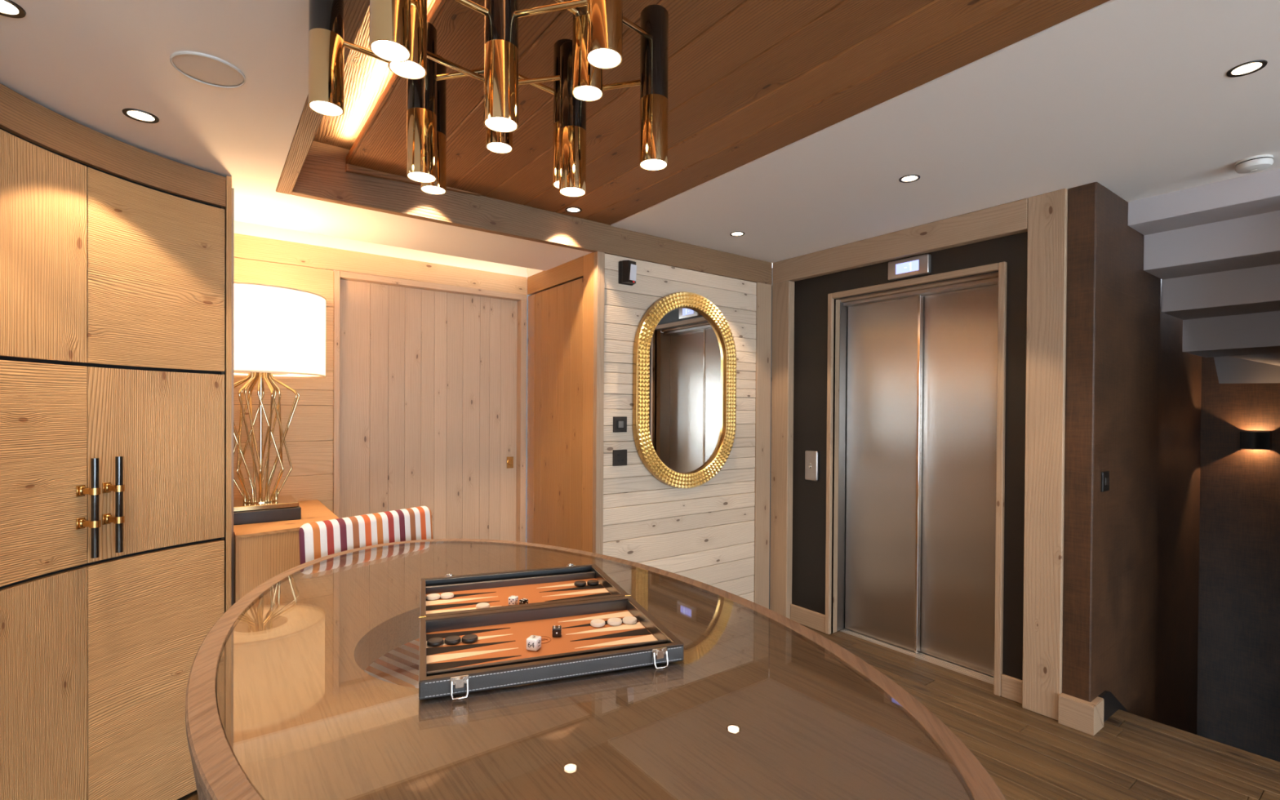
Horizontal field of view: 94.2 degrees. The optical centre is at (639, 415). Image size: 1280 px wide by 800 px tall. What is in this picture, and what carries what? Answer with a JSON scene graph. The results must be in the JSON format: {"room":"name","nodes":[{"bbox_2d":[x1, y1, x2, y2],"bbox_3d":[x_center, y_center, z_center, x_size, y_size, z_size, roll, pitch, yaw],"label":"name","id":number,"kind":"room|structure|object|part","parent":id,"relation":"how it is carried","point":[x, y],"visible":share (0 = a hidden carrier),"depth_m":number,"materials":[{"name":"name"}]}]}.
{"room":"game room","nodes":[
{"label":"game room","id":0,"kind":"room"},
{"bbox_2d":[221,187,234,606],"bbox_3d":[-1.923,0.231,2.534,0.288,2.236,0.753,0,1,-36],"label":"wall","id":1,"kind":"structure","parent":0,"point":[233,188],"depth_m":2.31,"materials":[{"name":"brown wood"}]},
{"bbox_2d":[0,0,591,277],"bbox_3d":[-0.004,-1.002,-0.413,4.302,0.290,7.960,0,1,-36],"label":"ceiling","id":2,"kind":"structure","parent":0,"point":[86,62],"depth_m":1.65,"materials":[{"name":"white paint"}]},
{"bbox_2d":[0,0,26,17],"bbox_3d":[-1.371,-0.879,1.269,0.084,0.007,0.084,0,1,-36],"label":"recessed light","id":3,"kind":"object","parent":2,"relation":"in","point":[21,13],"visible":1,"depth_m":1.29,"materials":[{"name":"black"}]},
{"bbox_2d":[122,108,159,123],"bbox_3d":[-1.468,-0.883,1.749,0.084,0.007,0.084,0,1,-36],"label":"recessed light","id":4,"kind":"object","parent":2,"relation":"in","point":[125,111],"visible":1,"depth_m":1.75,"materials":[{"name":"black"}]},
{"bbox_2d":[169,50,245,88],"bbox_3d":[-1.094,-0.876,1.509,0.156,0.007,0.156,0,1,-36],"label":"ceiling speaker","id":5,"kind":"object","parent":2,"relation":"attached to","point":[206,68],"visible":1,"depth_m":1.50,"materials":[{"name":"white plastic"}]},
{"bbox_2d":[275,0,369,194],"bbox_3d":[0.644,-0.966,-0.438,0.052,0.234,6.951,0,1,-36],"label":"beam","id":6,"kind":"structure","parent":2,"relation":"attached to","point":[354,11],"depth_m":1.80,"materials":[{"name":"brown wood"}]},
{"bbox_2d":[313,0,435,149],"bbox_3d":[1.288,-1.085,0.010,1.514,0.033,6.911,0,1,-36],"label":"ceiling","id":7,"kind":"structure","parent":0,"point":[366,77],"depth_m":2.02,"materials":[{"name":"brown wood"}]},
{"bbox_2d":[345,0,1109,225],"bbox_3d":[1.359,-1.002,0.063,1.311,0.060,6.910,0,1,-36],"label":"ceiling panel","id":8,"kind":"object","parent":7,"relation":"attached to","point":[749,80],"visible":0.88,"depth_m":1.83,"materials":[{"name":"brown wood"}]},
{"bbox_2d":[308,0,668,196],"bbox_3d":[-0.322,-0.792,1.263,0.693,0.494,0.592,0,0,15],"label":"chandelier","id":9,"kind":"object","parent":8,"relation":"hanging from","point":[402,37],"visible":1,"depth_m":1.24,"materials":[{"name":"gold metal"}]},
{"bbox_3d":[-0.581,-0.795,1.313,0.012,0.023,0.208,1,1,44],"label":"rod","id":10,"kind":"part","parent":9,"relation":"part of","materials":[{"name":"gold metal"}]},
{"bbox_3d":[-0.390,-0.754,1.294,0.309,0.161,0.298,0,1,-36],"label":"rod","id":11,"kind":"part","parent":9,"relation":"part of","materials":[{"name":"gold metal"}]},
{"bbox_3d":[-0.431,-0.829,1.443,0.196,0.103,0.012,0,1,-36],"label":"rod","id":12,"kind":"part","parent":9,"relation":"part of","materials":[{"name":"gold metal"}]},
{"bbox_3d":[-0.349,-0.774,1.091,0.213,0.015,0.012,0,1,-43],"label":"rod","id":13,"kind":"part","parent":9,"relation":"part of","materials":[{"name":"gold metal"}]},
{"bbox_3d":[-0.270,-0.839,1.498,0.173,0.083,0.012,0,0,0],"label":"rod","id":14,"kind":"part","parent":9,"relation":"part of","materials":[{"name":"gold metal"}]},
{"bbox_3d":[-0.258,-0.831,1.473,0.198,0.019,0.012,0,0,15],"label":"rod","id":15,"kind":"part","parent":9,"relation":"part of","materials":[{"name":"gold metal"}]},
{"bbox_3d":[-0.168,-0.770,1.124,0.130,0.029,0.193,0,1,-36],"label":"rod","id":16,"kind":"part","parent":9,"relation":"part of","materials":[{"name":"gold metal"}]},
{"bbox_3d":[-0.200,-0.852,1.178,0.012,0.030,0.256,1,1,44],"label":"rod","id":17,"kind":"part","parent":9,"relation":"part of","materials":[{"name":"gold metal"}]},
{"bbox_3d":[-0.065,-0.781,1.411,0.210,0.023,0.012,1,0,21],"label":"rod","id":18,"kind":"part","parent":9,"relation":"part of","materials":[{"name":"gold metal"}]},
{"bbox_3d":[-0.016,-0.805,1.229,0.012,0.135,0.310,1,0,19],"label":"rod","id":19,"kind":"part","parent":9,"relation":"part of","materials":[{"name":"gold metal"}]},
{"bbox_2d":[564,207,582,213],"bbox_3d":[-0.334,-1.036,2.989,0.084,0.007,0.084,0,1,-36],"label":"recessed light","id":20,"kind":"object","parent":8,"relation":"attached to","point":[566,208],"visible":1,"depth_m":2.99,"materials":[{"name":"black"}]},
{"bbox_2d":[233,233,527,512],"bbox_3d":[-2.438,0.220,2.722,4.102,2.247,0.150,0,1,-36],"label":"wall","id":21,"kind":"structure","parent":0,"point":[308,438],"depth_m":3.13,"materials":[{"name":"beige"}]},
{"bbox_2d":[333,270,527,542],"bbox_3d":[-1.217,0.282,3.564,1.128,2.127,0.082,0,1,-36],"label":"door","id":22,"kind":"structure","parent":21,"relation":"in","point":[429,379],"depth_m":3.56,"materials":[{"name":"brown wood"}]},
{"bbox_3d":[-1.657,0.281,3.235,0.029,2.127,0.072,0,1,-36],"label":"frame","id":23,"kind":"part","parent":22,"relation":"part of","materials":[{"name":"brown wood"}]},
{"bbox_3d":[-1.196,-0.765,3.561,1.099,0.034,0.072,0,1,-36],"label":"frame","id":24,"kind":"part","parent":22,"relation":"part of","materials":[{"name":"brown wood"}]},
{"bbox_3d":[-0.843,0.303,3.857,0.046,0.074,0.005,0,1,-36],"label":"lock plate","id":25,"kind":"part","parent":22,"relation":"part of","materials":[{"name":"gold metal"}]},
{"bbox_3d":[-0.777,0.299,3.882,0.042,2.092,0.072,0,1,-36],"label":"frame","id":26,"kind":"part","parent":22,"relation":"part of","materials":[{"name":"brown wood"}]},
{"bbox_2d":[525,252,594,552],"bbox_3d":[-0.464,0.219,3.636,0.160,2.260,0.919,0,1,-36],"label":"wall","id":27,"kind":"structure","parent":0,"point":[560,300],"depth_m":3.51,"materials":[{"name":"brown wood"}]},
{"bbox_3d":[-0.517,-0.840,3.591,0.020,0.114,0.707,0,1,-36],"label":"panel","id":28,"kind":"part","parent":27,"relation":"part of","materials":[{"name":"brown wood"}]},
{"bbox_3d":[-0.271,0.234,3.276,0.045,2.240,0.110,0,1,-36],"label":"post","id":29,"kind":"part","parent":27,"relation":"part of","materials":[{"name":"brown wood"}]},
{"bbox_2d":[592,251,772,608],"bbox_3d":[0.366,0.236,3.722,1.598,2.236,0.146,0,1,-36],"label":"wall","id":30,"kind":"structure","parent":0,"point":[716,533],"depth_m":3.59,"materials":[{"name":"white wood"}]},
{"bbox_3d":[-0.226,0.236,3.218,0.048,2.236,0.036,0,1,-36],"label":"post","id":31,"kind":"part","parent":30,"relation":"part of","materials":[{"name":"brown wood"}]},
{"bbox_2d":[612,449,626,466],"bbox_3d":[-0.111,0.232,3.284,0.091,0.088,0.012,0,1,-36],"label":"wall socket","id":32,"kind":"object","parent":30,"relation":"attached to","point":[619,457],"visible":1,"depth_m":3.28,"materials":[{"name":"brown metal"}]},
{"bbox_2d":[613,416,626,432],"bbox_3d":[-0.109,0.048,3.281,0.088,0.086,0.016,0,1,-36],"label":"light switch","id":33,"kind":"object","parent":30,"relation":"attached to","point":[620,423],"visible":1,"depth_m":3.27,"materials":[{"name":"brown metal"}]},
{"bbox_3d":[-0.107,0.048,3.278,0.048,0.046,0.002,0,1,-36],"label":"rocker frame","id":34,"kind":"part","parent":33,"relation":"part of","materials":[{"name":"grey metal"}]},
{"bbox_2d":[618,260,636,285],"bbox_3d":[-0.064,-0.787,3.273,0.092,0.124,0.066,0,1,-36],"label":"sensor","id":35,"kind":"object","parent":30,"relation":"attached to","point":[627,268],"visible":1,"depth_m":3.25,"materials":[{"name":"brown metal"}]},
{"bbox_2d":[632,291,736,488],"bbox_3d":[0.286,-0.150,3.537,0.775,1.163,0.059,0,1,-36],"label":"wall mirror","id":36,"kind":"object","parent":30,"relation":"attached to","point":[684,354],"visible":1,"depth_m":3.52,"materials":[{"name":"gold mirror"}]},
{"bbox_3d":[0.814,0.237,3.983,0.138,2.236,0.036,0,1,-36],"label":"post","id":37,"kind":"part","parent":30,"relation":"part of","materials":[{"name":"brown wood"}]},
{"bbox_2d":[177,624,1279,799],"bbox_3d":[0.634,1.413,0.112,5.755,0.061,8.000,0,1,-36],"label":"floor","id":38,"kind":"structure","parent":0,"point":[1028,754],"depth_m":2.43,"materials":[{"name":"brown wood"}]},
{"bbox_2d":[0,83,231,799],"bbox_3d":[-1.649,0.238,1.776,0.192,2.236,1.070,0,0,5],"label":"tall cabinet","id":39,"kind":"object","parent":38,"relation":"on","point":[115,562],"visible":0.97,"depth_m":1.85,"materials":[{"name":"beige wood"}]},
{"bbox_3d":[-1.683,-0.456,1.595,0.045,0.593,0.420,0,0,-4],"label":"cabinet door","id":40,"kind":"part","parent":39,"relation":"part of","materials":[{"name":"brown wood"}]},
{"bbox_3d":[-1.691,0.901,1.605,0.045,0.876,0.420,0,0,-4],"label":"cabinet door","id":41,"kind":"part","parent":39,"relation":"part of","materials":[{"name":"beige wood"}]},
{"bbox_3d":[-1.687,0.152,1.600,0.045,0.598,0.420,0,0,-4],"label":"cabinet door","id":42,"kind":"part","parent":39,"relation":"part of","materials":[{"name":"beige wood"}]},
{"bbox_3d":[-1.628,-0.819,1.726,0.147,0.107,0.947,0,0,4],"label":"cornice","id":43,"kind":"part","parent":39,"relation":"part of","materials":[{"name":"brown wood"}]},
{"bbox_3d":[-1.630,0.898,2.013,0.045,0.876,0.417,1,0,22],"label":"cabinet door","id":44,"kind":"part","parent":39,"relation":"part of","materials":[{"name":"beige wood"}]},
{"bbox_3d":[-1.621,-0.459,2.002,0.045,0.593,0.417,1,0,22],"label":"cabinet door","id":45,"kind":"part","parent":39,"relation":"part of","materials":[{"name":"brown wood"}]},
{"bbox_3d":[-1.625,0.149,2.007,0.045,0.598,0.417,1,0,22],"label":"cabinet door","id":46,"kind":"part","parent":39,"relation":"part of","materials":[{"name":"brown wood"}]},
{"bbox_3d":[-1.559,0.235,2.250,0.016,2.236,0.133,0,1,-36],"label":"panel","id":47,"kind":"part","parent":39,"relation":"part of","materials":[{"name":"brown wood"}]},
{"bbox_2d":[233,499,338,604],"bbox_3d":[-1.718,0.900,2.644,0.620,0.898,0.839,0,1,-36],"label":"console","id":48,"kind":"object","parent":38,"relation":"on","point":[263,551],"visible":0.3,"depth_m":2.35},
{"bbox_2d":[233,282,325,524],"bbox_3d":[-1.674,-0.042,2.625,0.506,0.987,0.506,0,1,-36],"label":"table lamp","id":49,"kind":"object","parent":48,"relation":"on","point":[280,331],"visible":0.82,"depth_m":2.53,"materials":[{"name":"white fabric"}]},
{"bbox_3d":[-1.764,0.079,2.621,0.138,0.587,0.021,0,0,4],"label":"cage rod","id":50,"kind":"part","parent":49,"relation":"part of","materials":[{"name":"gold metal"}]},
{"bbox_3d":[-1.702,0.080,2.562,0.049,0.587,0.102,0,0,-24],"label":"cage rod","id":51,"kind":"part","parent":49,"relation":"part of","materials":[{"name":"gold metal"}]},
{"bbox_3d":[-1.733,0.080,2.559,0.138,0.587,0.031,0,1,-36],"label":"cage rod","id":52,"kind":"part","parent":49,"relation":"part of","materials":[{"name":"gold metal"}]},
{"bbox_3d":[-1.739,0.080,2.600,0.049,0.587,0.102,1,0,21],"label":"cage rod","id":53,"kind":"part","parent":49,"relation":"part of","materials":[{"name":"gold metal"}]},
{"bbox_3d":[-1.670,0.081,2.538,0.021,0.587,0.138,0,0,4],"label":"cage rod","id":54,"kind":"part","parent":49,"relation":"part of","materials":[{"name":"gold metal"}]},
{"bbox_3d":[-1.739,0.079,2.653,0.102,0.587,0.049,0,0,-24],"label":"cage rod","id":55,"kind":"part","parent":49,"relation":"part of","materials":[{"name":"gold metal"}]},
{"bbox_3d":[-1.661,0.080,2.553,0.063,0.587,0.109,0,1,-36],"label":"cage rod","id":56,"kind":"part","parent":49,"relation":"part of","materials":[{"name":"gold metal"}]},
{"bbox_3d":[-1.741,0.079,2.685,0.021,0.587,0.138,0,1,-41],"label":"cage rod","id":57,"kind":"part","parent":49,"relation":"part of","materials":[{"name":"gold metal"}]},
{"bbox_3d":[-1.675,0.083,2.626,0.014,0.584,0.014,0,1,-36],"label":"stem","id":58,"kind":"part","parent":49,"relation":"part of","materials":[{"name":"gold metal"}]},
{"bbox_3d":[-1.677,0.387,2.628,0.264,0.020,0.264,0,1,-36],"label":"plate","id":59,"kind":"part","parent":49,"relation":"part of","materials":[{"name":"gold metal"}]},
{"bbox_3d":[-1.609,0.081,2.567,0.021,0.587,0.138,0,1,-41],"label":"cage rod","id":60,"kind":"part","parent":49,"relation":"part of","materials":[{"name":"gold metal"}]},
{"bbox_3d":[-1.701,0.079,2.690,0.102,0.587,0.049,1,0,21],"label":"cage rod","id":61,"kind":"part","parent":49,"relation":"part of","materials":[{"name":"gold metal"}]},
{"bbox_3d":[-1.614,0.080,2.597,0.099,0.587,0.069,0,1,-36],"label":"cage rod","id":62,"kind":"part","parent":49,"relation":"part of","materials":[{"name":"gold metal"}]},
{"bbox_3d":[-1.681,0.079,2.715,0.021,0.587,0.138,0,0,4],"label":"cage rod","id":63,"kind":"part","parent":49,"relation":"part of","materials":[{"name":"gold metal"}]},
{"bbox_3d":[-1.648,0.079,2.690,0.049,0.587,0.102,0,0,-24],"label":"cage rod","id":64,"kind":"part","parent":49,"relation":"part of","materials":[{"name":"gold metal"}]},
{"bbox_3d":[-1.611,0.080,2.652,0.049,0.587,0.102,1,0,21],"label":"cage rod","id":65,"kind":"part","parent":49,"relation":"part of","materials":[{"name":"gold metal"}]},
{"bbox_3d":[-1.672,-0.357,2.623,0.504,0.352,0.504,0,1,-36],"label":"lamp shade","id":66,"kind":"part","parent":49,"relation":"part of","materials":[{"name":"white fabric"}]},
{"bbox_3d":[-1.586,0.080,2.637,0.109,0.587,0.091,0,1,-36],"label":"cage rod","id":67,"kind":"part","parent":49,"relation":"part of","materials":[{"name":"gold metal"}]},
{"bbox_3d":[-1.616,0.080,2.692,0.138,0.587,0.021,0,1,-41],"label":"cage rod","id":68,"kind":"part","parent":49,"relation":"part of","materials":[{"name":"gold metal"}]},
{"bbox_2d":[298,506,520,688],"bbox_3d":[-0.650,0.835,1.722,0.511,1.055,0.426,1,1,35],"label":"bar stool","id":69,"kind":"object","parent":38,"relation":"on","point":[317,540],"visible":0.3,"depth_m":1.74,"materials":[{"name":"fabric"}]},
{"bbox_3d":[-0.827,0.473,1.843,0.076,0.335,0.426,1,1,35],"label":"backrest","id":70,"kind":"part","parent":69,"relation":"part of","materials":[{"name":"fabric"}]},
{"bbox_3d":[-0.624,0.698,1.703,0.450,0.090,0.412,1,1,35],"label":"seat","id":71,"kind":"part","parent":69,"relation":"part of","materials":[{"name":"fabric"}]},
{"bbox_2d":[185,538,1005,799],"bbox_3d":[-0.243,0.880,1.107,0.959,0.983,1.691,0,1,-36],"label":"bar table","id":72,"kind":"object","parent":38,"relation":"on","point":[282,704],"visible":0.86,"depth_m":0.79,"materials":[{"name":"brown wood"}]},
{"bbox_3d":[-0.240,0.391,1.103,0.890,0.006,1.622,0,1,-36],"label":"glass","id":73,"kind":"part","parent":72,"relation":"part of","materials":[{"name":"clear glass"}]},
{"bbox_2d":[418,563,684,700],"bbox_3d":[-0.205,0.372,1.121,0.398,0.032,0.546,0,0,-20],"label":"case","id":74,"kind":"object","parent":72,"relation":"on","point":[500,657],"visible":0.94,"depth_m":1.05,"materials":[{"name":"black leather"}]},
{"bbox_2d":[426,593,439,599],"bbox_3d":[-0.429,0.376,1.233,0.027,0.007,0.027,0,1,-36],"label":"checker","id":75,"kind":"object","parent":74,"relation":"on","point":[433,596],"visible":1,"depth_m":1.23,"materials":[{"name":"beige plastic"}]},
{"bbox_2d":[426,637,444,646],"bbox_3d":[-0.342,0.378,0.993,0.027,0.007,0.027,0,1,-36],"label":"checker","id":76,"kind":"object","parent":74,"relation":"on","point":[433,642],"visible":1,"depth_m":0.99,"materials":[{"name":"black plastic"}]},
{"bbox_2d":[440,592,453,599],"bbox_3d":[-0.403,0.376,1.241,0.027,0.007,0.027,0,1,-36],"label":"checker","id":77,"kind":"object","parent":74,"relation":"on","point":[445,595],"visible":1,"depth_m":1.23,"materials":[{"name":"beige plastic"}]},
{"bbox_2d":[444,635,461,644],"bbox_3d":[-0.316,0.378,1.002,0.027,0.007,0.027,0,1,-36],"label":"checker","id":78,"kind":"object","parent":74,"relation":"on","point":[451,640],"visible":1,"depth_m":1.00,"materials":[{"name":"black plastic"}]},
{"bbox_2d":[461,634,478,643],"bbox_3d":[-0.289,0.378,1.008,0.027,0.007,0.027,0,1,-36],"label":"checker","id":79,"kind":"object","parent":74,"relation":"on","point":[468,638],"visible":1,"depth_m":1.00,"materials":[{"name":"black plastic"}]},
{"bbox_2d":[475,602,489,608],"bbox_3d":[-0.311,0.377,1.176,0.027,0.007,0.027,0,1,-36],"label":"checker","id":80,"kind":"object","parent":74,"relation":"on","point":[482,605],"visible":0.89,"depth_m":1.17,"materials":[{"name":"beige plastic"}]},
{"bbox_2d":[508,595,518,604],"bbox_3d":[-0.256,0.373,1.200,0.016,0.016,0.016,0,0,17],"label":"dice","id":81,"kind":"object","parent":74,"relation":"in","point":[513,600],"visible":0.97,"depth_m":1.19,"materials":[{"name":"white plastic"}]},
{"bbox_2d":[519,598,528,604],"bbox_3d":[-0.232,0.374,1.188,0.014,0.014,0.014,1,1,35],"label":"dice","id":82,"kind":"object","parent":74,"relation":"in","point":[523,601],"visible":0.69,"depth_m":1.18,"materials":[{"name":"black plastic"}]},
{"bbox_2d":[526,635,541,651],"bbox_3d":[-0.174,0.373,0.976,0.020,0.020,0.020,0,0,17],"label":"cube","id":83,"kind":"object","parent":74,"relation":"on","point":[533,642],"visible":1,"depth_m":0.97,"materials":[{"name":"white plastic"}]},
{"bbox_2d":[551,625,561,637],"bbox_3d":[-0.145,0.375,1.033,0.016,0.016,0.016,0,0,-8],"label":"dice","id":84,"kind":"object","parent":74,"relation":"in","point":[557,629],"visible":1,"depth_m":1.03,"materials":[{"name":"black plastic"}]},
{"bbox_2d":[573,580,586,586],"bbox_3d":[-0.134,0.377,1.333,0.027,0.007,0.027,0,1,-36],"label":"checker","id":85,"kind":"object","parent":74,"relation":"on","point":[580,583],"visible":1,"depth_m":1.33,"materials":[{"name":"black plastic"}]},
{"bbox_2d":[586,579,599,586],"bbox_3d":[-0.106,0.377,1.341,0.027,0.007,0.027,0,1,-36],"label":"checker","id":86,"kind":"object","parent":74,"relation":"on","point":[592,582],"visible":1,"depth_m":1.33,"materials":[{"name":"black"}]},
{"bbox_2d":[590,618,604,627],"bbox_3d":[-0.077,0.379,1.086,0.027,0.007,0.027,0,1,-36],"label":"checker","id":87,"kind":"object","parent":74,"relation":"on","point":[597,623],"visible":1,"depth_m":1.08,"materials":[{"name":"beige plastic"}]},
{"bbox_2d":[607,617,622,626],"bbox_3d":[-0.046,0.379,1.094,0.027,0.007,0.027,0,1,-36],"label":"checker","id":88,"kind":"object","parent":74,"relation":"on","point":[611,621],"visible":1,"depth_m":1.09,"materials":[{"name":"beige plastic"}]},
{"bbox_2d":[622,616,636,624],"bbox_3d":[-0.019,0.379,1.102,0.027,0.007,0.027,0,1,-36],"label":"checker","id":89,"kind":"object","parent":74,"relation":"on","point":[627,620],"visible":1,"depth_m":1.09,"materials":[{"name":"beige plastic"}]},
{"bbox_2d":[769,182,1102,720],"bbox_3d":[1.565,0.113,3.519,0.500,2.500,1.990,0,1,-36],"label":"wall","id":90,"kind":"structure","parent":0,"point":[1030,234],"depth_m":2.79,"materials":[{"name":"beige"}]},
{"bbox_3d":[1.083,1.304,3.831,0.020,0.108,0.274,0,1,-36],"label":"baseboard","id":91,"kind":"part","parent":90,"relation":"part of","materials":[{"name":"brown wood"}]},
{"bbox_2d":[804,450,818,480],"bbox_3d":[1.097,0.320,3.806,0.028,0.192,0.098,0,1,-36],"label":"panel","id":92,"kind":"object","parent":90,"relation":"attached to","point":[811,457],"visible":1,"depth_m":3.79,"materials":[{"name":"grey metal"}]},
{"bbox_2d":[888,253,931,280],"bbox_3d":[1.489,-0.818,3.287,0.048,0.104,0.236,0,1,-36],"label":"display","id":93,"kind":"object","parent":90,"relation":"attached to","point":[918,265],"visible":1,"depth_m":3.26,"materials":[{"name":"grey metal"}]},
{"bbox_3d":[1.434,0.228,3.387,0.017,2.270,1.450,0,1,-36],"label":"black panel","id":94,"kind":"part","parent":90,"relation":"part of","materials":[{"name":"black paint"}]},
{"bbox_2d":[825,261,1007,696],"bbox_3d":[1.560,0.272,3.387,0.270,2.216,1.200,0,1,-36],"label":"door","id":95,"kind":"structure","parent":90,"relation":"in","point":[919,423],"depth_m":3.40,"materials":[{"name":"silver metal"}]},
{"bbox_3d":[1.204,0.301,3.717,0.087,2.117,0.030,0,1,-36],"label":"casing","id":96,"kind":"part","parent":95,"relation":"part of","materials":[{"name":"brown wood"}]},
{"bbox_3d":[1.502,-0.736,3.313,0.087,0.034,0.953,0,1,-36],"label":"casing","id":97,"kind":"part","parent":95,"relation":"part of","materials":[{"name":"brown wood"}]},
{"bbox_3d":[1.592,1.371,3.402,0.120,0.018,0.960,0,1,-36],"label":"sill","id":98,"kind":"part","parent":95,"relation":"part of","materials":[{"name":"silver metal"}]},
{"bbox_3d":[1.787,0.311,2.925,0.087,2.117,0.030,0,1,-36],"label":"casing","id":99,"kind":"part","parent":95,"relation":"part of","materials":[{"name":"brown wood"}]},
{"bbox_3d":[1.798,1.316,2.860,0.020,0.108,0.106,0,1,-36],"label":"baseboard","id":100,"kind":"part","parent":90,"relation":"part of","materials":[{"name":"brown wood"}]},
{"bbox_2d":[1057,693,1103,735],"bbox_3d":[1.958,1.310,2.639,0.127,0.125,0.130,0,1,-36],"label":"baseboard","id":101,"kind":"structure","parent":90,"relation":"attached to","point":[1082,715],"depth_m":2.60,"materials":[{"name":"brown wood"}]},
{"bbox_2d":[610,0,1279,262],"bbox_3d":[2.563,-1.048,1.011,1.745,0.100,7.211,0,1,-36],"label":"ceiling","id":102,"kind":"structure","parent":0,"point":[1137,100],"depth_m":2.17,"materials":[{"name":"white paint"}]},
{"bbox_2d":[291,140,772,284],"bbox_3d":[-0.251,-0.999,3.194,2.811,0.234,0.040,0,1,-36],"label":"beam","id":103,"kind":"structure","parent":102,"relation":"attached to","point":[322,176],"depth_m":2.87,"materials":[{"name":"brown wood"}]},
{"bbox_2d":[729,231,744,236],"bbox_3d":[0.550,-1.030,3.364,0.084,0.007,0.084,0,1,-36],"label":"recessed light","id":104,"kind":"object","parent":102,"relation":"in","point":[735,233],"visible":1,"depth_m":3.37,"materials":[{"name":"black"}]},
{"bbox_2d":[898,174,919,182],"bbox_3d":[1.158,-1.020,2.554,0.084,0.007,0.084,0,1,-36],"label":"recessed light","id":105,"kind":"object","parent":102,"relation":"in","point":[900,180],"visible":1,"depth_m":2.56,"materials":[{"name":"black"}]},
{"bbox_2d":[1226,59,1267,77],"bbox_3d":[1.762,-1.010,1.727,0.084,0.007,0.084,0,1,-36],"label":"recessed light","id":106,"kind":"object","parent":102,"relation":"in","point":[1263,64],"visible":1,"depth_m":1.73,"materials":[{"name":"black"}]},
{"bbox_2d":[1235,154,1273,173],"bbox_3d":[2.426,-0.988,2.348,0.106,0.043,0.106,0,1,-36],"label":"smoke detector","id":107,"kind":"object","parent":102,"relation":"attached to","point":[1259,162],"visible":1,"depth_m":2.32,"materials":[{"name":"white plastic"}]},
{"bbox_3d":[2.426,-1.006,2.348,0.104,0.008,0.104,0,1,-36],"label":"plate","id":108,"kind":"part","parent":107,"relation":"part of","materials":[{"name":"white plastic"}]},
{"bbox_2d":[1097,186,1160,720],"bbox_3d":[2.359,1.478,2.947,0.904,4.990,0.101,0,1,-36],"label":"wall","id":109,"kind":"structure","parent":0,"point":[1131,304],"depth_m":2.86,"materials":[{"name":"brown paper"}]},
{"bbox_2d":[1100,471,1109,492],"bbox_3d":[2.083,0.294,2.662,0.088,0.088,0.013,0,1,-36],"label":"switch","id":110,"kind":"object","parent":109,"relation":"attached to","point":[1104,476],"visible":1,"depth_m":2.65,"materials":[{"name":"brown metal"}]},
{"bbox_2d":[1097,690,1128,722],"bbox_3d":[2.203,1.460,2.763,0.414,0.425,0.012,0,1,-36],"label":"baseboard","id":111,"kind":"structure","parent":109,"relation":"attached to","point":[1112,704],"depth_m":2.71,"materials":[{"name":"black"}]},
{"bbox_2d":[1155,279,1201,734],"bbox_3d":[3.349,1.477,3.874,1.989,4.990,0.100,0,1,-36],"label":"wall","id":112,"kind":"structure","parent":0,"point":[1180,372],"depth_m":4.00,"materials":[{"name":"brown paper"}]},
{"bbox_2d":[1127,168,1279,383],"bbox_3d":[4.008,-0.719,2.513,2.365,1.030,2.512,0,1,-36],"label":"stairs","id":113,"kind":"structure","parent":0,"point":[1214,248],"depth_m":2.89,"materials":[{"name":"grey paint"}]},
{"bbox_2d":[1196,356,1279,762],"bbox_3d":[4.901,1.491,3.359,0.100,4.990,2.770,0,1,-36],"label":"wall","id":114,"kind":"structure","parent":0,"point":[1238,703],"depth_m":4.19,"materials":[{"name":"black paint"}]},
{"bbox_2d":[1240,431,1271,448],"bbox_3d":[4.244,0.169,4.097,0.085,0.116,0.144,0,1,-36],"label":"wall sconce","id":115,"kind":"object","parent":114,"relation":"attached to","point":[1251,440],"visible":1,"depth_m":4.07,"materials":[{"name":"black paint"}]}
]}

